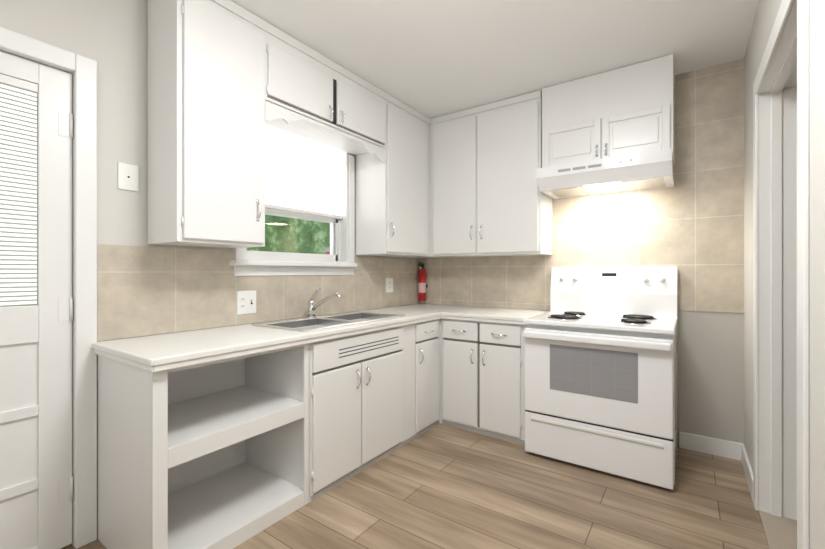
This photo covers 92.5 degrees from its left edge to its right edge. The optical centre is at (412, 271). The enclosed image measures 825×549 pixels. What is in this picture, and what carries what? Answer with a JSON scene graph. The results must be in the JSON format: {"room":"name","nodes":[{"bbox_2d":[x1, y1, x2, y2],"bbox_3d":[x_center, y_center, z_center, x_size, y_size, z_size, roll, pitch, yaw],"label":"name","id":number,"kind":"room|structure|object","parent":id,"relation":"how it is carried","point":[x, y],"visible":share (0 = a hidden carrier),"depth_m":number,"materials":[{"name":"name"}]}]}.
{"room":"kitchen","nodes":[
{"label":"kitchen","id":0,"kind":"room"},
{"bbox_2d":[0,0,419,341],"bbox_3d":[-1.375,-0.080,2.220,0.200,2.680,5.200,0,0,35],"label":"wall","id":1,"kind":"structure","parent":0,"point":[110,37],"depth_m":1.93,"materials":[{"name":"white paint"}]},
{"bbox_2d":[0,51,72,548],"bbox_3d":[-1.781,0.169,1.470,0.120,2.159,0.819,0,0,35],"label":"entry door","id":2,"kind":"structure","parent":1,"relation":"in","point":[36,310],"depth_m":1.72,"materials":[{"name":"white paint"}]},
{"bbox_2d":[0,27,96,548],"bbox_3d":[-1.853,0.134,1.520,0.220,2.253,0.980,0,0,35],"label":"door frame","id":3,"kind":"structure","parent":1,"relation":"attached to","point":[82,70],"depth_m":1.82,"materials":[{"name":"white paint"}]},
{"bbox_2d":[118,162,137,191],"bbox_3d":[-1.419,-0.474,1.973,0.010,0.132,0.088,0,0,35],"label":"switch plate","id":4,"kind":"object","parent":1,"relation":"attached to","point":[127,176],"visible":1,"depth_m":1.97,"materials":[{"name":"white plastic"}]},
{"bbox_2d":[148,0,271,247],"bbox_3d":[-1.095,-0.780,2.134,0.336,1.272,0.469,0,0,35],"label":"upper cabinet","id":5,"kind":"object","parent":1,"relation":"attached to","point":[228,80],"depth_m":1.99,"materials":[{"name":"white paint"}]},
{"bbox_2d":[97,244,420,340],"bbox_3d":[-0.704,0.098,2.998,0.008,0.460,2.755,0,0,35],"label":"tile backsplash","id":6,"kind":"structure","parent":1,"relation":"attached to","point":[144,290],"depth_m":2.29,"materials":[{"name":"beige tile"}]},
{"bbox_2d":[237,290,255,314],"bbox_3d":[-1.042,0.192,2.492,0.016,0.147,0.131,0,0,35],"label":"outlet","id":7,"kind":"object","parent":6,"relation":"attached to","point":[246,302],"visible":1,"depth_m":2.49,"materials":[{"name":"white plastic"}]},
{"bbox_2d":[386,278,392,292],"bbox_3d":[-0.214,0.122,3.681,0.008,0.135,0.105,0,0,35],"label":"outlet","id":8,"kind":"object","parent":6,"relation":"attached to","point":[389,284],"visible":1,"depth_m":3.68,"materials":[{"name":"white plastic"}]},
{"bbox_2d":[418,262,426,300],"bbox_3d":[0.100,0.097,4.044,0.081,0.390,0.104,0,0,35],"label":"fire extinguisher","id":9,"kind":"object","parent":6,"relation":"attached to","point":[422,286],"visible":1,"depth_m":4.01,"materials":[{"name":"red metal"}]},
{"bbox_2d":[229,260,356,275],"bbox_3d":[-0.812,-0.025,2.857,0.158,0.099,1.090,0,0,35],"label":"window sill","id":10,"kind":"structure","parent":1,"relation":"attached to","point":[265,268],"depth_m":2.73,"materials":[{"name":"white paint"}]},
{"bbox_2d":[235,124,353,262],"bbox_3d":[-0.873,-0.618,2.924,0.216,1.085,1.050,0,0,35],"label":"window","id":11,"kind":"structure","parent":1,"relation":"in","point":[306,199],"depth_m":2.97,"materials":[{"name":"white fabric"}]},
{"bbox_2d":[240,124,343,219],"bbox_3d":[-0.843,-0.787,2.907,0.040,0.704,0.891,0,0,35],"label":"shade","id":12,"kind":"object","parent":11,"relation":"attached to","point":[304,177],"depth_m":2.93,"materials":[{"name":"white fabric"}]},
{"bbox_2d":[272,25,387,155],"bbox_3d":[-0.649,-1.196,2.770,0.336,0.442,1.085,0,0,35],"label":"upper cabinet","id":13,"kind":"object","parent":1,"relation":"attached to","point":[315,98],"depth_m":2.63,"materials":[{"name":"white paint"}]},
{"bbox_2d":[356,94,427,257],"bbox_3d":[-0.169,-0.780,3.456,0.336,1.272,0.590,0,0,35],"label":"upper cabinet","id":14,"kind":"object","parent":1,"relation":"attached to","point":[392,184],"depth_m":3.27,"materials":[{"name":"white paint"}]},
{"bbox_2d":[60,423,768,548],"bbox_3d":[-0.263,1.310,1.503,3.045,0.100,5.300,0,0,35],"label":"floor","id":15,"kind":"structure","parent":0,"point":[441,486],"depth_m":2.12,"materials":[{"name":"brown wood"}]},
{"bbox_2d":[240,324,411,507],"bbox_3d":[-0.540,0.815,2.692,0.608,0.890,0.968,0,0,35],"label":"base cabinet","id":16,"kind":"object","parent":15,"relation":"on","point":[315,415],"depth_m":2.32,"materials":[{"name":"white paint"}]},
{"bbox_2d":[92,304,467,371],"bbox_3d":[-0.451,0.350,2.808,0.621,0.040,2.756,0,0,35],"label":"countertop","id":17,"kind":"structure","parent":16,"relation":"on","point":[168,350],"depth_m":1.96,"materials":[{"name":"white laminate"}]},
{"bbox_2d":[268,316,355,331],"bbox_3d":[-0.643,0.416,2.501,0.379,0.176,0.426,0,0,35],"label":"sink","id":18,"kind":"object","parent":17,"relation":"in","point":[303,325],"depth_m":2.63,"materials":[{"name":"silver metal"}]},
{"bbox_2d":[304,288,340,319],"bbox_3d":[-0.607,0.216,2.711,0.324,0.211,0.068,0,0,35],"label":"faucet","id":19,"kind":"object","parent":17,"relation":"on","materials":[{"name":"silver metal"}]},
{"bbox_2d":[320,312,387,323],"bbox_3d":[-0.376,0.416,2.882,0.379,0.176,0.425,0,0,35],"label":"sink","id":20,"kind":"object","parent":17,"relation":"in","point":[357,316],"depth_m":3.06,"materials":[{"name":"silver metal"}]},
{"bbox_2d":[412,320,439,439],"bbox_3d":[-0.133,0.815,3.273,0.608,0.890,0.450,0,0,35],"label":"base cabinet","id":21,"kind":"object","parent":15,"relation":"on","point":[425,333],"depth_m":3.08,"materials":[{"name":"white paint"}]},
{"bbox_2d":[444,316,526,444],"bbox_3d":[0.713,0.815,3.304,0.713,0.890,0.608,0,0,35],"label":"base cabinet","id":22,"kind":"object","parent":15,"relation":"on","point":[484,359],"depth_m":3.04,"materials":[{"name":"white paint"}]},
{"bbox_2d":[440,308,547,323],"bbox_3d":[0.709,0.350,3.300,0.715,0.040,0.620,0,0,35],"label":"countertop","id":23,"kind":"structure","parent":22,"relation":"on","point":[506,316],"depth_m":3.14,"materials":[{"name":"white laminate"}]},
{"bbox_2d":[523,266,677,489],"bbox_3d":[1.317,0.610,2.756,0.873,1.300,0.790,0,0,35],"label":"stove","id":24,"kind":"object","parent":15,"relation":"on","point":[600,368],"visible":1,"depth_m":2.51,"materials":[{"name":"white metal"}]},
{"bbox_2d":[231,0,758,118],"bbox_3d":[0.660,-1.470,0.856,5.300,0.100,5.300,0,0,35],"label":"ceiling","id":25,"kind":"structure","parent":0,"point":[430,59],"depth_m":2.40,"materials":[{"name":"white paint"}]},
{"bbox_2d":[420,258,743,446],"bbox_3d":[1.265,-0.080,3.424,2.745,2.680,0.200,0,0,35],"label":"wall","id":26,"kind":"structure","parent":0,"point":[710,374],"depth_m":2.74,"materials":[{"name":"grey paint"}]},
{"bbox_2d":[432,107,485,257],"bbox_3d":[0.446,-0.780,3.654,0.478,1.272,0.336,0,0,35],"label":"upper cabinet","id":27,"kind":"object","parent":26,"relation":"attached to","point":[453,134],"depth_m":3.50,"materials":[{"name":"white paint"}]},
{"bbox_2d":[476,92,551,255],"bbox_3d":[0.865,-0.780,3.361,0.544,1.272,0.336,0,0,35],"label":"upper cabinet","id":28,"kind":"object","parent":26,"relation":"attached to","point":[512,219],"depth_m":3.23,"materials":[{"name":"white paint"}]},
{"bbox_2d":[421,59,743,312],"bbox_3d":[1.149,-0.546,3.378,2.592,1.748,0.008,0,0,35],"label":"tile","id":29,"kind":"structure","parent":26,"relation":"attached to","point":[690,224],"depth_m":2.84,"materials":[{"name":"beige tile"}]},
{"bbox_2d":[532,54,674,199],"bbox_3d":[1.405,-1.015,2.890,0.845,0.802,0.488,0,0,35],"label":"upper cabinet","id":30,"kind":"object","parent":26,"relation":"attached to","point":[612,131],"depth_m":2.77,"materials":[{"name":"white paint"}]},
{"bbox_2d":[536,148,674,199],"bbox_3d":[1.404,-0.689,2.889,0.841,0.158,0.492,0,0,35],"label":"range hood","id":31,"kind":"object","parent":30,"relation":"attached to","point":[652,169],"depth_m":2.73,"materials":[{"name":"white metal"}]},
{"bbox_2d":[759,511,796,548],"bbox_3d":[1.599,1.258,1.633,0.145,0.005,0.990,0,0,35],"label":"floor","id":32,"kind":"structure","parent":0,"point":[780,532],"depth_m":1.91,"materials":[{"name":"beige"}]},
{"bbox_2d":[744,0,824,548],"bbox_3d":[0.839,-0.080,0.548,0.145,2.680,5.000,0,0,35],"label":"wall","id":33,"kind":"structure","parent":0,"point":[765,17],"depth_m":1.17,"materials":[{"name":"white paint"}]},
{"bbox_2d":[679,431,752,501],"bbox_3d":[0.660,1.202,0.734,0.360,0.115,4.900,0,0,35],"label":"baseboard","id":34,"kind":"structure","parent":33,"relation":"attached to","point":[716,446],"depth_m":2.70,"materials":[{"name":"white paint"}]},
{"bbox_2d":[753,0,808,548],"bbox_3d":[1.599,0.117,1.633,0.173,2.285,1.160,0,0,35],"label":"door frame","id":35,"kind":"structure","parent":33,"relation":"attached to","point":[781,286],"depth_m":2.02,"materials":[{"name":"white paint"}]}
]}

